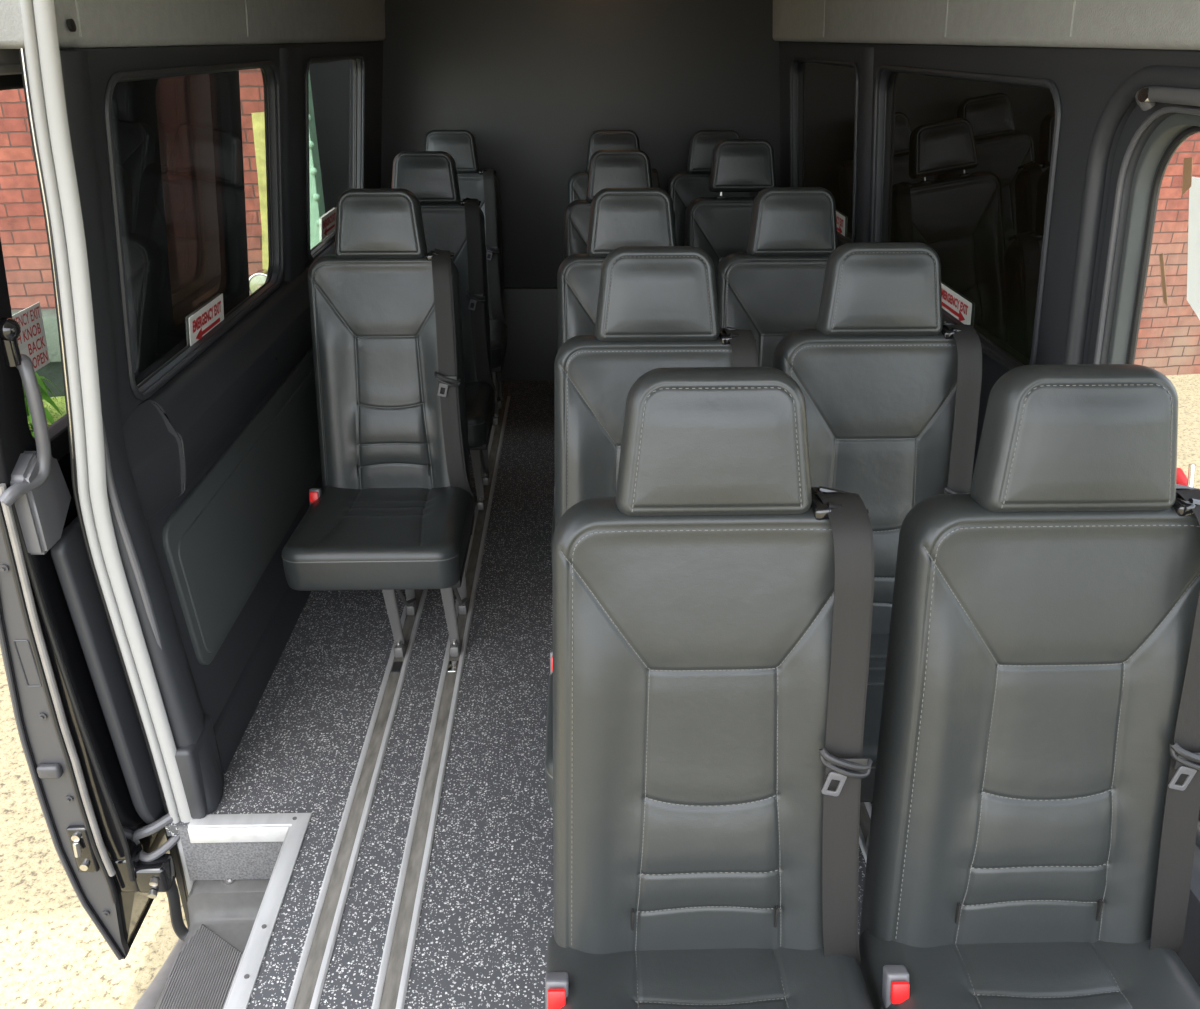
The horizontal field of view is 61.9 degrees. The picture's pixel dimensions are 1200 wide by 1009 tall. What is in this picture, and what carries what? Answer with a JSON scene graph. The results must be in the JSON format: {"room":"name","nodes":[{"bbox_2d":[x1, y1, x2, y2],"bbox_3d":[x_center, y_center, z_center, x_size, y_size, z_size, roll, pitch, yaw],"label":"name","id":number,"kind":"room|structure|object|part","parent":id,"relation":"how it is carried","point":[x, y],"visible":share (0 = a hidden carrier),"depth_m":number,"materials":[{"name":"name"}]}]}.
{"room":"vehicle interior","nodes":[
{"label":"vehicle interior","id":0,"kind":"room"},
{"bbox_2d":[48,41,382,773],"bbox_3d":[-1.008,-0.572,3.548,0.123,1.932,3.280,-1,25,-1],"label":"wall","id":1,"kind":"structure","parent":0,"point":[224,550],"depth_m":2.66,"materials":[{"name":"grey plastic"}]},
{"bbox_2d":[21,48,73,458],"bbox_3d":[-0.988,-0.490,1.780,0.098,0.881,0.004,-1,25,-1],"label":"trim","id":2,"kind":"structure","parent":1,"relation":"attached to","point":[21,48],"depth_m":1.78,"materials":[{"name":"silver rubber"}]},
{"bbox_2d":[19,48,188,905],"bbox_3d":[-0.993,0.052,2.038,0.131,2.081,0.017,-1,25,-1],"label":"trim","id":3,"kind":"structure","parent":1,"relation":"attached to","point":[73,461],"depth_m":1.96,"materials":[{"name":"black rubber"}]},
{"bbox_2d":[20,0,194,894],"bbox_3d":[-0.950,0.062,2.014,0.159,2.082,0.026,-1,25,-1],"label":"seal","id":4,"kind":"object","parent":1,"relation":"attached to","point":[42,51],"visible":0.87,"depth_m":1.86,"materials":[{"name":"grey rubber"}]},
{"bbox_2d":[0,49,249,959],"bbox_3d":[-1.119,-0.172,2.628,0.279,2.055,1.580,-1,25,-1],"label":"sliding door","id":5,"kind":"structure","parent":1,"relation":"in","point":[178,147],"depth_m":2.23,"materials":[{"name":"black paint"}]},
{"bbox_3d":[-1.044,-1.041,2.240,0.033,0.107,1.510,-1,25,-1],"label":"rail","id":6,"kind":"part","parent":5,"relation":"part of","materials":[{"name":"grey metal"}]},
{"bbox_3d":[-1.074,-0.297,1.820,0.043,0.087,0.044,-1,25,-1],"label":"lock knob","id":7,"kind":"part","parent":5,"relation":"part of","materials":[{"name":"black paint"}]},
{"bbox_3d":[-1.076,-0.139,1.858,0.060,0.258,0.160,2,25,5],"label":"grab handle","id":8,"kind":"part","parent":5,"relation":"part of","materials":[{"name":"grey"}]},
{"bbox_2d":[12,302,49,370],"bbox_3d":[-1.122,-0.313,1.949,0.010,0.125,0.165,-1,25,-1],"label":"sticker","id":9,"kind":"object","parent":5,"relation":"attached to","point":[31,341],"visible":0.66,"depth_m":1.98,"materials":[{"name":"white paper"}]},
{"bbox_3d":[-1.093,-0.017,1.958,0.042,0.192,0.143,-1,25,-1],"label":"handle","id":10,"kind":"part","parent":5,"relation":"part of","materials":[{"name":"grey"}]},
{"bbox_3d":[-1.080,0.141,2.792,0.072,0.800,1.410,-1,25,-1],"label":"panel","id":11,"kind":"part","parent":5,"relation":"part of","materials":[{"name":"grey plastic"}]},
{"bbox_3d":[-1.058,0.844,2.321,0.120,0.105,0.060,-1,25,-1],"label":"roller arm","id":12,"kind":"part","parent":5,"relation":"part of","materials":[{"name":"black paint"}]},
{"bbox_3d":[-1.130,-0.844,2.755,0.070,0.665,0.680,-1,25,-1],"label":"pane","id":13,"kind":"part","parent":5,"relation":"part of","materials":[{"name":"clear glass"}]},
{"bbox_2d":[102,417,161,648],"bbox_3d":[-0.955,0.211,2.112,0.056,0.932,0.022,-8,26,-17],"label":"trim","id":14,"kind":"structure","parent":1,"relation":"attached to","point":[111,489],"depth_m":2.04,"materials":[{"name":"grey"}]},
{"bbox_2d":[53,51,223,813],"bbox_3d":[-0.951,0.088,2.116,0.136,1.908,0.135,-1,25,-1],"label":"trim","id":15,"kind":"structure","parent":1,"relation":"attached to","point":[171,666],"depth_m":2.03,"materials":[{"name":"grey plastic"}]},
{"bbox_2d":[122,399,180,520],"bbox_3d":[-0.995,-0.074,2.159,0.061,0.245,0.234,3,25,7],"label":"trim","id":16,"kind":"structure","parent":1,"relation":"attached to","point":[152,452],"depth_m":2.18,"materials":[{"name":"grey plastic"}]},
{"bbox_2d":[133,927,187,1008],"bbox_3d":[-1.067,1.399,2.035,0.102,0.082,1.354,-1,25,-1],"label":"trim","id":17,"kind":"structure","parent":1,"relation":"attached to","point":[150,997],"depth_m":2.45,"materials":[{"name":"grey plastic"}]},
{"bbox_2d":[164,828,189,929],"bbox_3d":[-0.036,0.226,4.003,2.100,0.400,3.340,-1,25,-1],"label":"trim","id":18,"kind":"structure","parent":1,"relation":"attached to","point":[172,850],"depth_m":2.46,"materials":[{"name":"black plastic"}]},
{"bbox_2d":[0,0,384,48],"bbox_3d":[-0.982,-1.657,3.014,0.134,0.486,3.290,-1,25,-1],"label":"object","id":19,"kind":"object","parent":1,"relation":"attached to","point":[80,23],"visible":0.85,"depth_m":2.32,"materials":[{"name":"grey plastic"}]},
{"bbox_2d":[104,60,283,399],"bbox_3d":[-0.995,-0.760,2.550,0.122,0.697,1.260,-1,25,-1],"label":"window","id":20,"kind":"structure","parent":1,"relation":"in","point":[114,79],"depth_m":2.37,"materials":[{"name":"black glass"}]},
{"bbox_2d":[189,293,223,345],"bbox_3d":[-1.030,-0.481,2.624,0.010,0.085,0.265,-1,25,-1],"label":"sticker","id":21,"kind":"object","parent":20,"relation":"attached to","point":[204,320],"visible":0.96,"depth_m":2.61,"materials":[{"name":"white"}]},
{"bbox_3d":[-1.014,-0.760,2.549,0.083,0.697,1.260,-1,25,-1],"label":"frame","id":22,"kind":"part","parent":20,"relation":"part of","materials":[{"name":"black rubber"}]},
{"bbox_2d":[175,715,222,818],"bbox_3d":[-0.944,0.614,2.346,0.053,0.200,0.145,-1,25,-1],"label":"trim","id":23,"kind":"structure","parent":1,"relation":"attached to","point":[187,757],"depth_m":2.29,"materials":[{"name":"grey plastic"}]},
{"bbox_2d":[178,827,282,880],"bbox_3d":[-0.818,1.189,1.710,0.275,0.298,1.530,-1,25,-1],"label":"step riser","id":24,"kind":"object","parent":1,"relation":"attached to","point":[233,860],"depth_m":2.35,"materials":[{"name":"carpet"}]},
{"bbox_2d":[155,878,269,1008],"bbox_3d":[-0.834,1.289,1.869,0.292,0.302,1.335,-1,25,-1],"label":"step","id":25,"kind":"structure","parent":24,"relation":"attached to","point":[222,913],"depth_m":2.31,"materials":[{"name":"grey plastic"}]},
{"bbox_2d":[146,242,334,496],"bbox_3d":[-1.012,-0.751,3.608,0.072,0.244,2.980,-1,25,-1],"label":"trim","id":26,"kind":"structure","parent":1,"relation":"attached to","point":[204,404],"depth_m":2.64,"materials":[{"name":"grey plastic"}]},
{"bbox_2d":[188,813,311,1008],"bbox_3d":[-0.793,1.050,1.646,0.275,0.006,1.532,-1,25,-1],"label":"trim","id":27,"kind":"structure","parent":1,"relation":"attached to","point":[240,996],"depth_m":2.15,"materials":[{"name":"metal"}]},
{"bbox_2d":[213,585,310,773],"bbox_3d":[-0.990,-0.054,3.857,0.052,0.130,3.120,-1,25,-1],"label":"baseboard","id":28,"kind":"structure","parent":1,"relation":"attached to","point":[235,717],"depth_m":2.73,"materials":[{"name":"grey plastic"}]},
{"bbox_2d":[279,47,304,281],"bbox_3d":[-0.991,-1.063,3.242,0.104,0.760,0.220,-1,25,-1],"label":"trim","id":29,"kind":"structure","parent":1,"relation":"attached to","point":[290,58],"depth_m":3.18,"materials":[{"name":"grey plastic"}]},
{"bbox_2d":[305,54,364,259],"bbox_3d":[-1.031,-1.370,3.870,0.123,0.705,1.050,-1,25,-1],"label":"window","id":30,"kind":"structure","parent":1,"relation":"in","point":[339,57],"depth_m":3.85,"materials":[{"name":"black glass"}]},
{"bbox_2d":[321,208,335,240],"bbox_3d":[-1.064,-1.102,3.928,0.010,0.085,0.265,-1,25,-1],"label":"sticker","id":31,"kind":"object","parent":30,"relation":"attached to","point":[328,222],"visible":0.95,"depth_m":3.92,"materials":[{"name":"white paper"}]},
{"bbox_3d":[-1.050,-1.370,3.869,0.084,0.705,1.050,-1,25,-1],"label":"frame","id":32,"kind":"part","parent":30,"relation":"part of","materials":[{"name":"black rubber"}]},
{"bbox_2d":[165,380,871,1008],"bbox_3d":[-0.035,0.376,3.128,1.980,0.030,4.850,-1,25,-1],"label":"floor","id":33,"kind":"structure","parent":0,"point":[486,924],"depth_m":2.48,"materials":[{"name":"rubber"}]},
{"bbox_2d":[285,589,427,1008],"bbox_3d":[-0.589,0.413,3.004,0.060,0.006,4.520,-1,25,-1],"label":"floor track","id":34,"kind":"object","parent":33,"relation":"on","point":[312,969],"visible":0.81,"depth_m":2.27,"materials":[{"name":"metal"}]},
{"bbox_2d":[281,188,474,657],"bbox_3d":[-0.607,-0.184,2.781,0.470,1.266,0.648,-1,25,-1],"label":"passenger seat","id":35,"kind":"object","parent":34,"relation":"on","point":[393,509],"visible":1,"depth_m":2.83,"materials":[{"name":"grey leather"}]},
{"bbox_2d":[282,485,473,590],"bbox_3d":[-0.607,0.081,2.812,0.464,0.144,0.475,-1,25,-1],"label":"seat cushion","id":36,"kind":"object","parent":35,"relation":"on","point":[349,537],"depth_m":2.65,"materials":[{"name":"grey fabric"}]},
{"bbox_3d":[-0.614,-0.358,2.924,0.442,0.716,0.218,-1,25,-1],"label":"backrest","id":37,"kind":"part","parent":35,"relation":"part of","materials":[{"name":"grey leather"}]},
{"bbox_3d":[-0.592,0.314,2.862,0.036,0.294,0.103,-1,25,-1],"label":"leg","id":38,"kind":"part","parent":35,"relation":"part of","materials":[{"name":"grey metal"}]},
{"bbox_3d":[-0.593,0.210,3.086,0.034,0.294,0.078,-1,25,-1],"label":"leg","id":39,"kind":"part","parent":35,"relation":"part of","materials":[{"name":"grey metal"}]},
{"bbox_3d":[-0.448,-0.325,2.847,0.032,0.041,0.003,-1,25,-1],"label":"latch plate","id":40,"kind":"part","parent":35,"relation":"part of","materials":[{"name":"grey metal"}]},
{"bbox_3d":[-0.430,0.313,2.866,0.036,0.294,0.103,-1,25,-1],"label":"leg","id":41,"kind":"part","parent":35,"relation":"part of","materials":[{"name":"grey metal"}]},
{"bbox_3d":[-0.596,0.114,2.897,0.425,0.050,0.440,-1,25,-1],"label":"seat frame","id":42,"kind":"part","parent":35,"relation":"part of","materials":[{"name":"black plastic"}]},
{"bbox_3d":[-0.431,0.208,3.090,0.034,0.294,0.078,-1,25,-1],"label":"leg","id":43,"kind":"part","parent":35,"relation":"part of","materials":[{"name":"grey metal"}]},
{"bbox_3d":[-0.392,0.026,3.005,0.027,0.072,0.161,-1,25,-1],"label":"recline lever","id":44,"kind":"part","parent":35,"relation":"part of","materials":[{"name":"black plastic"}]},
{"bbox_2d":[392,151,495,509],"bbox_3d":[-0.638,-0.607,3.686,0.470,1.266,0.648,-1,25,-1],"label":"passenger seat","id":45,"kind":"object","parent":34,"relation":"on","point":[453,224],"visible":0.48,"depth_m":3.72,"materials":[{"name":"grey leather"}]},
{"bbox_3d":[-0.645,-0.781,3.829,0.442,0.716,0.218,-1,25,-1],"label":"backrest","id":46,"kind":"part","parent":45,"relation":"part of","materials":[{"name":"grey leather"}]},
{"bbox_3d":[-0.479,-0.749,3.752,0.032,0.041,0.003,-1,25,-1],"label":"latch plate","id":47,"kind":"part","parent":45,"relation":"part of","materials":[{"name":"grey metal"}]},
{"bbox_3d":[-0.462,-0.111,3.771,0.036,0.294,0.103,-1,25,-1],"label":"leg","id":48,"kind":"part","parent":45,"relation":"part of","materials":[{"name":"grey metal"}]},
{"bbox_2d":[465,381,494,447],"bbox_3d":[-0.638,-0.343,3.718,0.464,0.144,0.475,-1,25,-1],"label":"seat","id":49,"kind":"object","parent":45,"relation":"on","point":[480,395],"depth_m":3.61,"materials":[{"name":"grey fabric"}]},
{"bbox_3d":[-0.627,-0.309,3.803,0.425,0.050,0.440,-1,25,-1],"label":"seat frame","id":50,"kind":"part","parent":45,"relation":"part of","materials":[{"name":"black plastic"}]},
{"bbox_3d":[-0.463,-0.215,3.995,0.034,0.294,0.078,-1,25,-1],"label":"leg","id":51,"kind":"part","parent":45,"relation":"part of","materials":[{"name":"grey metal"}]},
{"bbox_2d":[424,130,507,424],"bbox_3d":[-0.669,-1.001,4.528,0.470,1.266,0.648,-1,25,-1],"label":"passenger seat","id":52,"kind":"object","parent":34,"relation":"on","point":[482,185],"visible":0.37,"depth_m":4.55,"materials":[{"name":"grey leather"}]},
{"bbox_3d":[-0.676,-1.175,4.671,0.442,0.716,0.218,-1,25,-1],"label":"backrest","id":53,"kind":"part","parent":52,"relation":"part of","materials":[{"name":"grey leather"}]},
{"bbox_3d":[-0.510,-1.142,4.595,0.032,0.041,0.003,-1,25,-1],"label":"latch plate","id":54,"kind":"part","parent":52,"relation":"part of","materials":[{"name":"grey metal"}]},
{"bbox_3d":[-0.492,-0.504,4.613,0.036,0.294,0.103,-1,25,-1],"label":"leg","id":55,"kind":"part","parent":52,"relation":"part of","materials":[{"name":"grey metal"}]},
{"bbox_2d":[489,319,506,368],"bbox_3d":[-0.669,-0.736,4.560,0.464,0.144,0.475,-1,25,-1],"label":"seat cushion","id":56,"kind":"object","parent":52,"relation":"on","point":[498,327],"depth_m":4.46,"materials":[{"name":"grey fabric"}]},
{"bbox_3d":[-0.658,-0.703,4.645,0.425,0.050,0.440,-1,25,-1],"label":"seat frame","id":57,"kind":"part","parent":52,"relation":"part of","materials":[{"name":"black plastic"}]},
{"bbox_3d":[-0.494,-0.609,4.837,0.034,0.294,0.078,-1,25,-1],"label":"leg","id":58,"kind":"part","parent":52,"relation":"part of","materials":[{"name":"grey metal"}]},
{"bbox_2d":[371,396,509,1008],"bbox_3d":[-0.428,0.412,3.008,0.060,0.006,4.520,-1,25,-1],"label":"floor track","id":59,"kind":"object","parent":33,"relation":"on","point":[395,967],"visible":0.89,"depth_m":2.39,"materials":[{"name":"metal"}]},
{"bbox_2d":[859,802,871,861],"bbox_3d":[0.594,0.401,3.030,0.060,0.006,4.520,-1,25,-1],"label":"floor track","id":60,"kind":"object","parent":33,"relation":"on","point":[865,807],"visible":0.02,"depth_m":2.31,"materials":[{"name":"metal"}]},
{"bbox_2d":[668,130,758,245],"bbox_3d":[0.531,-0.996,4.519,0.470,1.266,0.648,-1,25,-1],"label":"passenger seat","id":61,"kind":"object","parent":60,"relation":"on","point":[683,187],"visible":0.21,"depth_m":4.53,"materials":[{"name":"grey leather"}]},
{"bbox_3d":[0.525,-1.170,4.662,0.442,0.716,0.218,-1,25,-1],"label":"backrest","id":62,"kind":"part","parent":61,"relation":"part of","materials":[{"name":"grey leather"}]},
{"bbox_2d":[684,139,775,273],"bbox_3d":[0.551,-0.675,3.797,0.470,1.296,0.648,-1,25,-1],"label":"passenger seat","id":63,"kind":"object","parent":60,"relation":"on","point":[719,226],"visible":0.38,"depth_m":3.81,"materials":[{"name":"grey leather"}]},
{"bbox_3d":[0.544,-0.836,3.946,0.442,0.716,0.218,-1,25,-1],"label":"backrest","id":64,"kind":"part","parent":63,"relation":"part of","materials":[{"name":"grey leather"}]},
{"bbox_2d":[715,187,837,367],"bbox_3d":[0.553,-0.196,2.806,0.470,1.266,0.648,-1,25,-1],"label":"passenger seat","id":65,"kind":"object","parent":60,"relation":"on","point":[772,290],"visible":0.28,"depth_m":2.83,"materials":[{"name":"grey leather"}]},
{"bbox_3d":[0.546,-0.370,2.949,0.442,0.716,0.218,-1,25,-1],"label":"backrest","id":66,"kind":"part","parent":65,"relation":"part of","materials":[{"name":"grey leather"}]},
{"bbox_2d":[773,242,981,848],"bbox_3d":[0.590,0.155,2.055,0.470,1.266,0.648,-1,25,-1],"label":"passenger seat","id":67,"kind":"object","parent":60,"relation":"on","point":[891,389],"visible":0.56,"depth_m":2.09,"materials":[{"name":"grey leather"}]},
{"bbox_3d":[0.583,-0.018,2.198,0.442,0.716,0.218,-1,25,-1],"label":"backrest","id":68,"kind":"part","parent":67,"relation":"part of","materials":[{"name":"grey leather"}]},
{"bbox_2d":[860,633,888,801],"bbox_3d":[0.590,0.420,2.087,0.464,0.144,0.475,-1,25,-1],"label":"seat","id":69,"kind":"object","parent":67,"relation":"on","point":[879,641],"depth_m":1.98,"materials":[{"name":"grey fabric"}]},
{"bbox_2d":[859,364,1199,1008],"bbox_3d":[0.631,0.513,1.290,0.470,1.266,0.648,-1,25,-1],"label":"passenger seat","id":70,"kind":"object","parent":60,"relation":"on","point":[1036,801],"visible":1,"depth_m":1.37,"materials":[{"name":"grey leather"}]},
{"bbox_2d":[859,928,1199,1008],"bbox_3d":[0.631,0.777,1.322,0.464,0.144,0.475,-1,25,-1],"label":"seat cushion","id":71,"kind":"object","parent":70,"relation":"on","point":[938,968],"depth_m":1.43,"materials":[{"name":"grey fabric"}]},
{"bbox_3d":[0.790,0.371,1.357,0.032,0.041,0.003,-1,25,-1],"label":"latch plate","id":72,"kind":"part","parent":70,"relation":"part of","materials":[{"name":"grey metal"}]},
{"bbox_3d":[0.124,0.406,3.020,0.060,0.006,4.520,-1,25,-1],"label":"floor track","id":73,"kind":"object","parent":33,"relation":"on","visible":0},
{"bbox_2d":[551,188,676,559],"bbox_3d":[0.098,-0.191,2.796,0.470,1.266,0.648,-1,25,-1],"label":"passenger seat","id":74,"kind":"object","parent":73,"relation":"on","point":[619,217],"visible":0.24,"depth_m":2.78,"materials":[{"name":"grey leather"}]},
{"bbox_2d":[551,504,554,559],"bbox_3d":[0.098,0.073,2.828,0.464,0.144,0.475,-1,25,-1],"label":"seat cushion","id":75,"kind":"object","parent":74,"relation":"on","point":[553,521],"depth_m":2.75,"materials":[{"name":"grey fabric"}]},
{"bbox_3d":[0.091,-0.365,2.939,0.442,0.716,0.218,-1,25,-1],"label":"backrest","id":76,"kind":"part","parent":74,"relation":"part of","materials":[{"name":"grey leather"}]},
{"bbox_2d":[568,130,659,204],"bbox_3d":[0.071,-1.000,4.527,0.470,1.266,0.648,-1,25,-1],"label":"passenger seat","id":77,"kind":"object","parent":73,"relation":"on","point":[599,139],"visible":0.13,"depth_m":4.49,"materials":[{"name":"grey leather"}]},
{"bbox_3d":[0.064,-1.174,4.670,0.442,0.716,0.218,-1,25,-1],"label":"backrest","id":78,"kind":"part","parent":77,"relation":"part of","materials":[{"name":"grey leather"}]},
{"bbox_2d":[564,149,674,258],"bbox_3d":[0.082,-0.631,3.738,0.470,1.266,0.648,-1,25,-1],"label":"passenger seat","id":79,"kind":"object","parent":73,"relation":"on","point":[621,168],"visible":0.26,"depth_m":3.71,"materials":[{"name":"grey leather"}]},
{"bbox_3d":[0.076,-0.805,3.881,0.442,0.716,0.218,-1,25,-1],"label":"backrest","id":80,"kind":"part","parent":79,"relation":"part of","materials":[{"name":"grey leather"}]},
{"bbox_2d":[545,246,757,808],"bbox_3d":[0.125,0.173,2.018,0.470,1.266,0.648,-1,25,-1],"label":"passenger seat","id":81,"kind":"object","parent":73,"relation":"on","point":[657,307],"visible":0.38,"depth_m":2.03,"materials":[{"name":"grey leather"}]},
{"bbox_2d":[545,642,552,808],"bbox_3d":[0.125,0.437,2.049,0.464,0.144,0.475,-1,25,-1],"label":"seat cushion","id":82,"kind":"object","parent":81,"relation":"on","point":[549,728],"depth_m":1.90,"materials":[{"name":"black leather"}]},
{"bbox_3d":[0.118,-0.001,2.161,0.442,0.716,0.218,-1,25,-1],"label":"backrest","id":83,"kind":"part","parent":81,"relation":"part of","materials":[{"name":"grey leather"}]},
{"bbox_2d":[545,367,873,1008],"bbox_3d":[0.156,0.518,1.280,0.470,1.266,0.648,-1,25,-1],"label":"passenger seat","id":84,"kind":"object","parent":73,"relation":"on","point":[712,614],"visible":1,"depth_m":1.35,"materials":[{"name":"grey leather"}]},
{"bbox_3d":[0.149,0.344,1.423,0.442,0.716,0.218,-1,25,-1],"label":"backrest","id":85,"kind":"part","parent":84,"relation":"part of","materials":[{"name":"grey leather"}]},
{"bbox_2d":[545,935,872,1008],"bbox_3d":[0.156,0.782,1.311,0.464,0.144,0.475,-1,25,-1],"label":"seat cushion","id":86,"kind":"object","parent":84,"relation":"on","point":[610,971],"depth_m":1.43,"materials":[{"name":"black leather"}]},
{"bbox_3d":[0.315,0.376,1.346,0.032,0.041,0.003,-1,25,-1],"label":"latch plate","id":87,"kind":"part","parent":84,"relation":"part of","materials":[{"name":"grey metal"}]},
{"bbox_2d":[381,0,780,380],"bbox_3d":[-0.085,-1.623,4.887,2.080,2.180,0.050,-1,25,-1],"label":"wall","id":88,"kind":"structure","parent":0,"point":[531,81],"depth_m":4.72,"materials":[{"name":"grey plastic"}]},
{"bbox_2d":[780,41,1199,985],"bbox_3d":[0.965,-0.378,2.814,0.142,1.662,4.870,-1,25,-1],"label":"wall","id":89,"kind":"structure","parent":0,"point":[1085,79],"depth_m":2.05,"materials":[{"name":"grey plastic"}]},
{"bbox_2d":[790,56,858,244],"bbox_3d":[0.902,-1.448,4.029,0.103,0.671,1.190,-1,25,-1],"label":"window","id":90,"kind":"structure","parent":89,"relation":"in","point":[827,94],"depth_m":3.96,"materials":[{"name":"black glass"}]},
{"bbox_2d":[836,211,844,235],"bbox_3d":[0.936,-1.115,3.954,0.008,0.085,0.265,-1,25,-1],"label":"sticker","id":91,"kind":"object","parent":90,"relation":"attached to","point":[840,219],"visible":0.38,"depth_m":3.89,"materials":[{"name":"white"}]},
{"bbox_2d":[856,47,873,242],"bbox_3d":[0.896,-1.142,3.410,0.085,0.760,0.120,-1,25,-1],"label":"trim","id":92,"kind":"structure","parent":89,"relation":"attached to","point":[866,53],"depth_m":3.34,"materials":[{"name":"grey plastic"}]},
{"bbox_2d":[870,64,1061,371],"bbox_3d":[0.938,-0.826,2.698,0.103,0.671,1.370,-1,25,-1],"label":"window","id":93,"kind":"structure","parent":89,"relation":"in","point":[969,166],"depth_m":2.50,"materials":[{"name":"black glass"}]},
{"bbox_2d":[941,283,971,324],"bbox_3d":[0.969,-0.547,2.741,0.007,0.072,0.265,-1,25,-1],"label":"sticker","id":94,"kind":"object","parent":93,"relation":"attached to","point":[953,303],"visible":0.92,"depth_m":2.72,"materials":[{"name":"white"}]},
{"bbox_2d":[773,0,1199,49],"bbox_3d":[0.907,-1.421,2.507,0.166,0.486,4.500,-1,25,-1],"label":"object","id":95,"kind":"object","parent":89,"relation":"attached to","point":[1123,24],"visible":1,"depth_m":2.18,"materials":[{"name":"grey plastic"}]},
{"bbox_2d":[1063,65,1199,848],"bbox_3d":[1.009,0.100,1.333,0.201,1.230,1.680,-1,25,-1],"label":"door","id":96,"kind":"structure","parent":89,"relation":"in","point":[1149,139],"depth_m":1.86,"materials":[{"name":"grey plastic"}]},
{"bbox_3d":[0.921,-0.596,1.493,0.047,0.042,0.460,-1,25,-1],"label":"grab handle","id":97,"kind":"part","parent":96,"relation":"part of","materials":[{"name":"grey plastic"}]},
{"bbox_2d":[1176,464,1195,487],"bbox_3d":[0.946,-0.019,1.639,0.045,0.116,0.073,-1,25,-1],"label":"sticker","id":98,"kind":"object","parent":96,"relation":"attached to","point":[1181,478],"depth_m":1.61,"materials":[{"name":"red paper"}]},
{"bbox_3d":[1.068,0.059,1.335,0.089,1.002,1.455,-1,25,-1],"label":"window","id":99,"kind":"structure","parent":96,"relation":"attached to","visible":0},
{"bbox_2d":[1159,253,1167,306],"bbox_3d":[1.041,-0.416,1.846,0.003,0.090,0.056,-5,26,-10],"label":"tape piece","id":100,"kind":"object","parent":99,"relation":"attached to","point":[1161,257],"visible":1,"depth_m":1.85,"materials":[{"name":"brown paper"}]},
{"bbox_2d":[1187,177,1199,319],"bbox_3d":[1.044,-0.383,1.669,0.026,0.300,0.297,-1,25,-1],"label":"paper sheet","id":101,"kind":"object","parent":99,"relation":"attached to","point":[1193,270],"visible":1,"depth_m":1.75,"materials":[{"name":"white paper"}]},
{"bbox_2d":[1182,157,1192,195],"bbox_3d":[1.026,-0.573,1.748,0.006,0.067,0.035,-1,25,-1],"label":"tape piece","id":102,"kind":"object","parent":101,"relation":"attached to","point":[1187,166],"visible":1,"depth_m":1.75,"materials":[{"name":"brown paper"}]},
{"label":"outside","id":103,"kind":"structure","parent":0,"visible":0},
{"bbox_2d":[0,374,1199,1008],"bbox_3d":[-0.122,0.012,5.523,50.000,0.040,50.000,-1,25,-1],"label":"ground","id":104,"kind":"structure","parent":103,"point":[53,955],"depth_m":2.91,"materials":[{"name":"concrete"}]},
{"bbox_2d":[27,396,65,429],"bbox_3d":[-5.877,-0.045,5.225,7.000,0.316,1.400,-4,25,-9],"label":"grass verge","id":105,"kind":"structure","parent":104,"relation":"on","point":[60,403],"depth_m":6.11,"materials":[{"name":"green plant"}]},
{"bbox_2d":[28,415,49,436],"bbox_3d":[-3.138,-0.337,5.599,0.384,0.364,0.395,-1,25,-1],"label":"weed","id":106,"kind":"object","parent":105,"relation":"on","point":[31,425],"visible":0.06,"depth_m":5.54,"materials":[{"name":"green plant"}]},
{"bbox_2d":[22,372,64,423],"bbox_3d":[-3.364,-0.600,5.841,0.390,0.381,0.380,-1,25,-1],"label":"weed","id":107,"kind":"object","parent":105,"relation":"on","point":[44,394],"visible":0.29,"depth_m":5.85,"materials":[{"name":"green plant"}]},
{"bbox_2d":[35,362,64,396],"bbox_3d":[-6.052,-0.465,5.839,6.900,0.553,0.095,-4,25,-9],"label":"strip","id":108,"kind":"object","parent":104,"relation":"on","point":[52,371],"visible":0.02,"depth_m":6.14,"materials":[{"name":"concrete"}]},
{"bbox_2d":[11,309,60,361],"bbox_3d":[-6.042,-0.822,5.607,6.900,0.280,0.215,-4,25,-9],"label":"concrete ledge","id":109,"kind":"object","parent":108,"relation":"on","point":[49,316],"visible":0.02,"depth_m":5.94,"materials":[{"name":"grey concrete"}]},
{"bbox_2d":[249,269,267,293],"bbox_3d":[-1.796,-0.690,5.554,0.152,1.206,0.108,-1,25,-1],"label":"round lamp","id":110,"kind":"object","parent":104,"relation":"on","point":[256,280],"visible":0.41,"depth_m":5.28,"materials":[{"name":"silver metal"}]},
{"bbox_2d":[308,72,325,248],"bbox_3d":[-1.524,-1.693,5.250,0.121,3.280,0.162,-1,25,-1],"label":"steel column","id":111,"kind":"structure","parent":104,"relation":"on","point":[317,207],"depth_m":5.22,"materials":[{"name":"teal metal"}]},
{"bbox_2d":[309,60,352,213],"bbox_3d":[-0.932,-1.665,5.639,1.420,2.900,0.330,-1,25,-1],"label":"window","id":112,"kind":"structure","parent":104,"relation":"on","point":[331,82],"depth_m":5.31,"materials":[{"name":"black glass"}]},
{"bbox_2d":[0,68,1199,375],"bbox_3d":[-1.107,-3.908,5.383,23.000,7.180,0.301,-4,25,-9],"label":"brick wall","id":113,"kind":"structure","parent":104,"relation":"on","point":[1168,343],"depth_m":6.03,"materials":[{"name":"red brick"}]},
{"bbox_2d":[251,112,268,269],"bbox_3d":[-1.994,-1.578,6.137,0.250,1.560,0.007,-4,25,-8],"label":"painted stripe","id":114,"kind":"object","parent":113,"relation":"attached to","point":[258,120],"visible":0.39,"depth_m":5.95,"materials":[{"name":"yellow paint"}]}
]}

